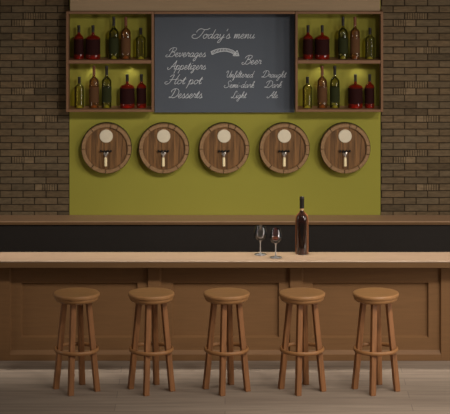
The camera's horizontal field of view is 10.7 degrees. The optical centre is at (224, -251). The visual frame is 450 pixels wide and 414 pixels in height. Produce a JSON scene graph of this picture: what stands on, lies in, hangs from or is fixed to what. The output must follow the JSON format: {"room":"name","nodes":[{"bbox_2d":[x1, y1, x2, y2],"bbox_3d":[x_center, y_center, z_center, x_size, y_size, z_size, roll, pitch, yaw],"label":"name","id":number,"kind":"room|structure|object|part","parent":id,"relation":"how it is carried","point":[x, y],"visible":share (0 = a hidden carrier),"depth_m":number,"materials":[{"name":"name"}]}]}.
{"room":"bar","nodes":[
{"label":"bar","id":0,"kind":"room"},
{"bbox_2d":[0,0,449,214],"bbox_3d":[0.000,3.190,21.596,6.000,3.800,0.208,0,0,0],"label":"wall","id":1,"kind":"structure","parent":0,"point":[193,188],"depth_m":21.50,"materials":[{"name":"green paint"}]},
{"bbox_2d":[81,122,131,173],"bbox_3d":[-1.058,3.554,21.421,0.453,0.453,0.166,0,0,0],"label":"barrel","id":2,"kind":"object","parent":1,"relation":"attached to","point":[106,147],"visible":1,"depth_m":21.41,"materials":[{"name":"brown wood"}]},
{"bbox_2d":[100,150,111,165],"bbox_3d":[-1.062,3.634,21.375,0.105,0.140,0.074,0,0,0],"label":"tap","id":3,"kind":"object","parent":2,"relation":"on","point":[105,155],"depth_m":21.41,"materials":[{"name":"beige metal"}]},
{"bbox_3d":[-1.060,3.445,21.406,0.120,0.120,0.012,0,0,0],"label":"round plate","id":4,"kind":"part","parent":2,"relation":"part of","materials":[{"name":"beige wood"}]},
{"bbox_2d":[66,9,154,111],"bbox_3d":[-1.020,2.763,21.381,0.778,0.891,0.221,0,0,0],"label":"upper cabinet","id":5,"kind":"object","parent":1,"relation":"attached to","point":[69,60],"visible":1,"depth_m":21.27,"materials":[{"name":"brown wood"}]},
{"bbox_3d":[-1.399,2.763,21.381,0.021,0.891,0.221,0,0,0],"label":"panel","id":6,"kind":"part","parent":5,"relation":"part of","materials":[{"name":"brown wood"}]},
{"bbox_2d":[74,25,83,58],"bbox_3d":[-1.302,2.602,21.375,0.086,0.300,0.086,0,0,0],"label":"wine bottle","id":7,"kind":"object","parent":5,"relation":"on","point":[78,39],"visible":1,"depth_m":21.34,"materials":[{"name":"red glass"}]},
{"bbox_2d":[74,77,83,107],"bbox_3d":[-1.298,3.049,21.375,0.088,0.278,0.088,0,0,0],"label":"wine bottle","id":8,"kind":"object","parent":5,"relation":"on","point":[79,78],"visible":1,"depth_m":21.40,"materials":[{"name":"green glass"}]},
{"bbox_2d":[86,25,99,59],"bbox_3d":[-1.176,2.602,21.375,0.131,0.300,0.131,0,0,0],"label":"wine bottle","id":9,"kind":"object","parent":5,"relation":"on","point":[92,41],"visible":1,"depth_m":21.32,"materials":[{"name":"red glass"}]},
{"bbox_2d":[89,66,98,107],"bbox_3d":[-1.167,3.000,21.375,0.088,0.377,0.088,0,0,0],"label":"wine bottle","id":10,"kind":"object","parent":5,"relation":"on","point":[93,82],"visible":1,"depth_m":21.34,"materials":[{"name":"brown glass"}]},
{"bbox_2d":[102,66,111,107],"bbox_3d":[-1.054,3.000,21.375,0.088,0.377,0.088,0,0,0],"label":"wine bottle","id":11,"kind":"object","parent":5,"relation":"on","point":[106,90],"visible":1,"depth_m":21.35,"materials":[{"name":"green glass"}]},
{"bbox_2d":[68,57,150,63],"bbox_3d":[-1.020,2.765,21.383,0.736,0.030,0.217,0,0,0],"label":"shelf","id":12,"kind":"object","parent":5,"relation":"attached to","point":[103,60],"depth_m":21.28,"materials":[{"name":"brown wood"}]},
{"bbox_2d":[109,17,118,58],"bbox_3d":[-0.990,2.564,21.375,0.088,0.377,0.088,0,0,0],"label":"wine bottle","id":13,"kind":"object","parent":5,"relation":"on","point":[113,41],"visible":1,"depth_m":21.35,"materials":[{"name":"green glass"}]},
{"bbox_2d":[121,17,130,58],"bbox_3d":[-0.883,2.564,21.375,0.088,0.377,0.088,0,0,0],"label":"wine bottle","id":14,"kind":"object","parent":5,"relation":"on","point":[125,33],"visible":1,"depth_m":21.34,"materials":[{"name":"orange glass"}]},
{"bbox_2d":[120,74,134,108],"bbox_3d":[-0.871,3.038,21.375,0.131,0.300,0.131,0,0,0],"label":"wine bottle","id":15,"kind":"object","parent":5,"relation":"on","point":[127,91],"visible":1,"depth_m":21.32,"materials":[{"name":"red glass"}]},
{"bbox_2d":[136,28,145,58],"bbox_3d":[-0.750,2.613,21.375,0.088,0.278,0.088,0,0,0],"label":"wine bottle","id":16,"kind":"object","parent":5,"relation":"on","point":[140,29],"visible":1,"depth_m":21.40,"materials":[{"name":"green glass"}]},
{"bbox_2d":[137,74,145,107],"bbox_3d":[-0.745,3.038,21.375,0.086,0.300,0.086,0,0,0],"label":"wine bottle","id":17,"kind":"object","parent":5,"relation":"on","point":[141,87],"visible":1,"depth_m":21.34,"materials":[{"name":"red glass"}]},
{"bbox_3d":[-0.641,2.763,21.381,0.021,0.891,0.221,0,0,0],"label":"panel","id":18,"kind":"part","parent":5,"relation":"part of","materials":[{"name":"brown wood"}]},
{"bbox_2d":[139,122,188,173],"bbox_3d":[-0.546,3.554,21.421,0.453,0.453,0.166,0,0,0],"label":"barrel","id":19,"kind":"object","parent":1,"relation":"attached to","point":[163,148],"visible":1,"depth_m":21.41,"materials":[{"name":"brown wood"}]},
{"bbox_2d":[158,150,168,165],"bbox_3d":[-0.549,3.634,21.375,0.105,0.140,0.074,0,0,0],"label":"tap","id":20,"kind":"object","parent":19,"relation":"on","point":[163,155],"depth_m":21.41,"materials":[{"name":"beige metal"}]},
{"bbox_3d":[-0.547,3.445,21.406,0.120,0.120,0.012,0,0,0],"label":"round plate","id":21,"kind":"part","parent":19,"relation":"part of","materials":[{"name":"beige wood"}]},
{"bbox_2d":[199,122,249,173],"bbox_3d":[-0.007,3.554,21.421,0.453,0.453,0.166,0,0,0],"label":"barrel","id":22,"kind":"object","parent":1,"relation":"attached to","point":[213,151],"visible":1,"depth_m":21.41,"materials":[{"name":"brown wood"}]},
{"bbox_2d":[218,150,229,165],"bbox_3d":[-0.011,3.634,21.375,0.105,0.140,0.074,0,0,0],"label":"tap","id":23,"kind":"object","parent":22,"relation":"on","point":[222,154],"depth_m":21.41,"materials":[{"name":"beige metal"}]},
{"bbox_3d":[-0.009,3.445,21.406,0.120,0.120,0.012,0,0,0],"label":"round plate","id":24,"kind":"part","parent":22,"relation":"part of","materials":[{"name":"beige wood"}]},
{"bbox_2d":[154,11,294,111],"bbox_3d":[-0.004,2.778,21.380,1.249,0.921,0.220,0,0,0],"label":"chalkboard","id":25,"kind":"object","parent":1,"relation":"attached to","point":[206,61],"visible":1,"depth_m":21.44,"materials":[{"name":"stone"}]},
{"bbox_3d":[-0.004,2.329,21.355,1.249,0.022,0.170,0,0,0],"label":"rail","id":26,"kind":"part","parent":25,"relation":"part of","materials":[{"name":"brown wood"}]},
{"bbox_2d":[70,0,379,10],"bbox_3d":[0.000,1.804,21.400,2.751,1.028,0.200,0,0,0],"label":"trim","id":27,"kind":"structure","parent":1,"relation":"attached to","point":[75,5],"depth_m":21.30,"materials":[{"name":"brown wood"}]},
{"bbox_2d":[259,122,309,173],"bbox_3d":[0.530,3.554,21.421,0.453,0.453,0.166,0,0,0],"label":"barrel","id":28,"kind":"object","parent":1,"relation":"attached to","point":[283,145],"visible":1,"depth_m":21.41,"materials":[{"name":"brown wood"}]},
{"bbox_2d":[278,150,289,165],"bbox_3d":[0.527,3.634,21.375,0.105,0.140,0.074,0,0,0],"label":"tap","id":29,"kind":"object","parent":28,"relation":"on","point":[283,155],"depth_m":21.41,"materials":[{"name":"beige metal"}]},
{"bbox_3d":[0.529,3.445,21.406,0.120,0.120,0.012,0,0,0],"label":"round plate","id":30,"kind":"part","parent":28,"relation":"part of","materials":[{"name":"beige wood"}]},
{"bbox_2d":[295,9,382,111],"bbox_3d":[1.013,2.763,21.381,0.778,0.891,0.221,0,0,0],"label":"upper cabinet","id":31,"kind":"object","parent":1,"relation":"attached to","point":[298,60],"visible":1,"depth_m":21.27,"materials":[{"name":"brown wood"}]},
{"bbox_3d":[0.634,2.763,21.381,0.021,0.891,0.221,0,0,0],"label":"panel","id":32,"kind":"part","parent":31,"relation":"part of","materials":[{"name":"brown wood"}]},
{"bbox_2d":[303,77,311,107],"bbox_3d":[0.735,3.049,21.375,0.088,0.278,0.088,0,0,0],"label":"wine bottle","id":33,"kind":"object","parent":31,"relation":"on","point":[307,78],"visible":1,"depth_m":21.40,"materials":[{"name":"green glass"}]},
{"bbox_2d":[303,25,312,58],"bbox_3d":[0.739,2.602,21.375,0.086,0.300,0.086,0,0,0],"label":"wine bottle","id":34,"kind":"object","parent":31,"relation":"on","point":[307,39],"visible":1,"depth_m":21.34,"materials":[{"name":"red glass"}]},
{"bbox_2d":[317,66,326,107],"bbox_3d":[0.866,3.000,21.375,0.088,0.377,0.088,0,0,0],"label":"wine bottle","id":35,"kind":"object","parent":31,"relation":"on","point":[322,82],"visible":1,"depth_m":21.34,"materials":[{"name":"brown glass"}]},
{"bbox_2d":[315,25,329,59],"bbox_3d":[0.866,2.602,21.375,0.131,0.300,0.131,0,0,0],"label":"wine bottle","id":36,"kind":"object","parent":31,"relation":"on","point":[322,42],"visible":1,"depth_m":21.32,"materials":[{"name":"red glass"}]},
{"bbox_2d":[330,66,339,107],"bbox_3d":[0.978,3.000,21.375,0.088,0.377,0.088,0,0,0],"label":"wine bottle","id":37,"kind":"object","parent":31,"relation":"on","point":[334,90],"visible":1,"depth_m":21.35,"materials":[{"name":"green glass"}]},
{"bbox_2d":[298,57,380,63],"bbox_3d":[1.013,2.765,21.383,0.736,0.030,0.217,0,0,0],"label":"shelf","id":38,"kind":"object","parent":31,"relation":"attached to","point":[332,60],"depth_m":21.28,"materials":[{"name":"brown wood"}]},
{"bbox_2d":[338,17,347,58],"bbox_3d":[1.051,2.564,21.375,0.088,0.377,0.088,0,0,0],"label":"wine bottle","id":39,"kind":"object","parent":31,"relation":"on","point":[342,41],"visible":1,"depth_m":21.35,"materials":[{"name":"green glass"}]},
{"bbox_2d":[350,17,359,58],"bbox_3d":[1.158,2.564,21.375,0.088,0.377,0.088,0,0,0],"label":"wine bottle","id":40,"kind":"object","parent":31,"relation":"on","point":[354,33],"visible":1,"depth_m":21.34,"materials":[{"name":"brown glass"}]},
{"bbox_2d":[348,74,362,108],"bbox_3d":[1.161,3.038,21.375,0.131,0.300,0.131,0,0,0],"label":"wine bottle","id":41,"kind":"object","parent":31,"relation":"on","point":[355,91],"visible":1,"depth_m":21.32,"materials":[{"name":"red glass"}]},
{"bbox_2d":[365,74,373,107],"bbox_3d":[1.288,3.038,21.375,0.086,0.300,0.086,0,0,0],"label":"wine bottle","id":42,"kind":"object","parent":31,"relation":"on","point":[369,87],"visible":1,"depth_m":21.34,"materials":[{"name":"red glass"}]},
{"bbox_2d":[365,28,374,58],"bbox_3d":[1.291,2.613,21.375,0.088,0.278,0.088,0,0,0],"label":"wine bottle","id":43,"kind":"object","parent":31,"relation":"on","point":[369,29],"visible":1,"depth_m":21.40,"materials":[{"name":"green glass"}]},
{"bbox_3d":[1.392,2.763,21.381,0.021,0.891,0.221,0,0,0],"label":"panel","id":44,"kind":"part","parent":31,"relation":"part of","materials":[{"name":"brown wood"}]},
{"bbox_2d":[320,122,369,173],"bbox_3d":[1.073,3.554,21.421,0.453,0.453,0.166,0,0,0],"label":"barrel","id":45,"kind":"object","parent":1,"relation":"attached to","point":[344,146],"visible":1,"depth_m":21.41,"materials":[{"name":"brown wood"}]},
{"bbox_2d":[339,150,350,165],"bbox_3d":[1.069,3.634,21.375,0.105,0.140,0.074,0,0,0],"label":"tap","id":46,"kind":"object","parent":45,"relation":"on","point":[344,155],"depth_m":21.41,"materials":[{"name":"beige metal"}]},
{"bbox_3d":[1.071,3.445,21.406,0.120,0.120,0.012,0,0,0],"label":"round plate","id":47,"kind":"part","parent":45,"relation":"part of","materials":[{"name":"beige ceramic"}]},
{"bbox_2d":[0,361,449,413],"bbox_3d":[0.000,5.140,18.650,9.000,0.100,6.300,0,0,0],"label":"floor","id":48,"kind":"structure","parent":0,"point":[26,387],"depth_m":19.04,"materials":[{"name":"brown wood"}]},
{"bbox_2d":[53,287,99,395],"bbox_3d":[-1.181,4.701,19.090,0.367,0.779,0.367,0,0,-11],"label":"bar stool","id":49,"kind":"object","parent":48,"relation":"on","point":[73,296],"visible":1,"depth_m":19.04,"materials":[{"name":"brown wood"}]},
{"bbox_3d":[-1.313,4.731,19.119,0.126,0.719,0.056,0,0,10],"label":"leg","id":50,"kind":"part","parent":49,"relation":"part of","materials":[{"name":"brown wood"}]},
{"bbox_3d":[-1.210,4.731,18.958,0.056,0.719,0.126,0,0,10],"label":"leg","id":51,"kind":"part","parent":49,"relation":"part of","materials":[{"name":"brown wood"}]},
{"bbox_3d":[-1.181,4.344,19.090,0.368,0.066,0.368,0,0,0],"label":"seat","id":52,"kind":"part","parent":49,"relation":"part of","materials":[{"name":"brown wood"}]},
{"bbox_3d":[-1.152,4.731,19.222,0.056,0.719,0.126,0,0,10],"label":"leg","id":53,"kind":"part","parent":49,"relation":"part of","materials":[{"name":"brown wood"}]},
{"bbox_3d":[-1.049,4.731,19.061,0.126,0.719,0.056,0,0,10],"label":"leg","id":54,"kind":"part","parent":49,"relation":"part of","materials":[{"name":"brown wood"}]},
{"bbox_2d":[127,287,174,395],"bbox_3d":[-0.586,4.701,19.090,0.367,0.779,0.367,0,0,-11],"label":"bar stool","id":55,"kind":"object","parent":48,"relation":"on","point":[151,297],"visible":1,"depth_m":19.04,"materials":[{"name":"brown wood"}]},
{"bbox_3d":[-0.718,4.731,19.119,0.126,0.719,0.056,0,0,10],"label":"leg","id":56,"kind":"part","parent":55,"relation":"part of","materials":[{"name":"brown wood"}]},
{"bbox_3d":[-0.615,4.731,18.958,0.056,0.719,0.126,0,0,10],"label":"leg","id":57,"kind":"part","parent":55,"relation":"part of","materials":[{"name":"brown wood"}]},
{"bbox_3d":[-0.586,4.344,19.090,0.368,0.066,0.368,0,0,0],"label":"seat","id":58,"kind":"part","parent":55,"relation":"part of","materials":[{"name":"brown wood"}]},
{"bbox_3d":[-0.557,4.731,19.222,0.056,0.719,0.126,0,0,10],"label":"leg","id":59,"kind":"part","parent":55,"relation":"part of","materials":[{"name":"brown wood"}]},
{"bbox_3d":[-0.454,4.731,19.061,0.126,0.719,0.056,0,0,10],"label":"leg","id":60,"kind":"part","parent":55,"relation":"part of","materials":[{"name":"brown wood"}]},
{"bbox_2d":[0,268,449,360],"bbox_3d":[0.000,4.685,20.085,3.983,0.810,0.170,0,0,0],"label":"bar counter","id":61,"kind":"object","parent":48,"relation":"on","point":[29,309],"depth_m":20.03,"materials":[{"name":"brown wood"}]},
{"bbox_3d":[-1.219,4.665,20.026,1.154,0.746,0.051,0,0,0],"label":"panel","id":62,"kind":"part","parent":61,"relation":"part of","materials":[{"name":"brown wood"}]},
{"bbox_2d":[0,252,449,267],"bbox_3d":[0.000,4.251,20.008,4.700,0.058,0.364,0,0,0],"label":"countertop","id":63,"kind":"structure","parent":61,"relation":"on","point":[7,259],"depth_m":19.85,"materials":[{"name":"brown wood"}]},
{"bbox_2d":[254,225,266,255],"bbox_3d":[0.296,4.103,20.085,0.110,0.239,0.110,0,0,0],"label":"wine glass","id":64,"kind":"object","parent":63,"relation":"on","point":[257,226],"visible":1,"depth_m":20.06,"materials":[{"name":"clear glass"}]},
{"bbox_2d":[254,225,266,240],"bbox_3d":[0.296,4.044,20.085,0.110,0.122,0.110,0,0,0],"label":"bowl","id":65,"kind":"object","parent":64,"relation":"on","point":[257,226],"depth_m":20.06,"materials":[{"name":"clear glass"}]},
{"bbox_2d":[269,228,281,258],"bbox_3d":[0.422,4.101,19.970,0.108,0.241,0.108,0,0,0],"label":"wine glass","id":66,"kind":"object","parent":63,"relation":"on","point":[275,239],"visible":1,"depth_m":19.94,"materials":[{"name":"clear glass"}]},
{"bbox_2d":[269,228,281,242],"bbox_3d":[0.422,4.042,19.970,0.108,0.123,0.108,0,0,0],"label":"bowl","id":67,"kind":"object","parent":66,"relation":"on","point":[275,239],"depth_m":19.94,"materials":[{"name":"clear glass"}]},
{"bbox_2d":[295,196,308,254],"bbox_3d":[0.644,3.983,20.115,0.111,0.478,0.111,0,0,0],"label":"wine bottle","id":68,"kind":"object","parent":63,"relation":"on","point":[301,220],"visible":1,"depth_m":20.07,"materials":[{"name":"brown glass"}]},
{"bbox_3d":[0.000,4.665,20.026,1.083,0.746,0.051,0,0,0],"label":"panel","id":69,"kind":"part","parent":61,"relation":"part of","materials":[{"name":"brown wood"}]},
{"bbox_3d":[1.221,4.665,20.026,1.158,0.746,0.051,0,0,0],"label":"panel","id":70,"kind":"part","parent":61,"relation":"part of","materials":[{"name":"brown wood"}]},
{"bbox_2d":[0,225,449,251],"bbox_3d":[0.000,4.642,21.359,5.100,0.896,0.262,0,0,0],"label":"counter base","id":71,"kind":"object","parent":48,"relation":"on","point":[13,238],"depth_m":21.23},
{"bbox_2d":[0,215,449,224],"bbox_3d":[0.000,4.179,21.345,5.200,0.030,0.295,0,0,0],"label":"countertop","id":72,"kind":"structure","parent":71,"relation":"on","point":[4,219],"depth_m":21.29,"materials":[{"name":"brown wood"}]},
{"bbox_2d":[202,287,250,395],"bbox_3d":[0.012,4.701,19.090,0.367,0.779,0.367,0,0,-11],"label":"bar stool","id":73,"kind":"object","parent":48,"relation":"on","point":[226,297],"visible":1,"depth_m":19.04,"materials":[{"name":"brown wood"}]},
{"bbox_3d":[-0.120,4.731,19.119,0.126,0.719,0.056,0,0,10],"label":"leg","id":74,"kind":"part","parent":73,"relation":"part of","materials":[{"name":"brown wood"}]},
{"bbox_3d":[-0.017,4.731,18.958,0.056,0.719,0.126,0,0,10],"label":"leg","id":75,"kind":"part","parent":73,"relation":"part of","materials":[{"name":"brown wood"}]},
{"bbox_3d":[0.012,4.344,19.090,0.368,0.066,0.368,0,0,0],"label":"seat","id":76,"kind":"part","parent":73,"relation":"part of","materials":[{"name":"brown wood"}]},
{"bbox_3d":[0.041,4.731,19.222,0.056,0.719,0.126,0,0,10],"label":"leg","id":77,"kind":"part","parent":73,"relation":"part of","materials":[{"name":"brown wood"}]},
{"bbox_3d":[0.144,4.731,19.061,0.126,0.719,0.056,0,0,10],"label":"leg","id":78,"kind":"part","parent":73,"relation":"part of","materials":[{"name":"brown wood"}]},
{"bbox_2d":[278,287,325,395],"bbox_3d":[0.613,4.701,19.090,0.367,0.779,0.367,0,0,-11],"label":"bar stool","id":79,"kind":"object","parent":48,"relation":"on","point":[301,297],"visible":1,"depth_m":19.04,"materials":[{"name":"brown wood"}]},
{"bbox_3d":[0.480,4.731,19.119,0.126,0.719,0.056,0,0,10],"label":"leg","id":80,"kind":"part","parent":79,"relation":"part of","materials":[{"name":"brown wood"}]},
{"bbox_3d":[0.583,4.731,18.958,0.056,0.719,0.126,0,0,10],"label":"leg","id":81,"kind":"part","parent":79,"relation":"part of","materials":[{"name":"brown wood"}]},
{"bbox_3d":[0.613,4.344,19.090,0.368,0.066,0.368,0,0,0],"label":"seat","id":82,"kind":"part","parent":79,"relation":"part of","materials":[{"name":"brown wood"}]},
{"bbox_3d":[0.642,4.731,19.222,0.056,0.719,0.126,0,0,10],"label":"leg","id":83,"kind":"part","parent":79,"relation":"part of","materials":[{"name":"brown wood"}]},
{"bbox_3d":[0.744,4.731,19.061,0.126,0.719,0.056,0,0,10],"label":"leg","id":84,"kind":"part","parent":79,"relation":"part of","materials":[{"name":"brown wood"}]},
{"bbox_2d":[351,287,399,395],"bbox_3d":[1.200,4.701,19.090,0.367,0.779,0.367,0,0,-11],"label":"bar stool","id":85,"kind":"object","parent":48,"relation":"on","point":[375,297],"visible":1,"depth_m":19.04,"materials":[{"name":"brown wood"}]},
{"bbox_3d":[1.067,4.731,19.119,0.126,0.719,0.056,0,0,10],"label":"leg","id":86,"kind":"part","parent":85,"relation":"part of","materials":[{"name":"brown wood"}]},
{"bbox_3d":[1.170,4.731,18.958,0.056,0.719,0.126,0,0,10],"label":"leg","id":87,"kind":"part","parent":85,"relation":"part of","materials":[{"name":"brown wood"}]},
{"bbox_3d":[1.200,4.344,19.090,0.368,0.066,0.368,0,0,0],"label":"seat","id":88,"kind":"part","parent":85,"relation":"part of","materials":[{"name":"brown wood"}]},
{"bbox_3d":[1.229,4.731,19.222,0.056,0.719,0.126,0,0,10],"label":"leg","id":89,"kind":"part","parent":85,"relation":"part of","materials":[{"name":"brown wood"}]},
{"bbox_3d":[1.331,4.731,19.061,0.126,0.719,0.056,0,0,10],"label":"leg","id":90,"kind":"part","parent":85,"relation":"part of","materials":[{"name":"brown wood"}]}
]}

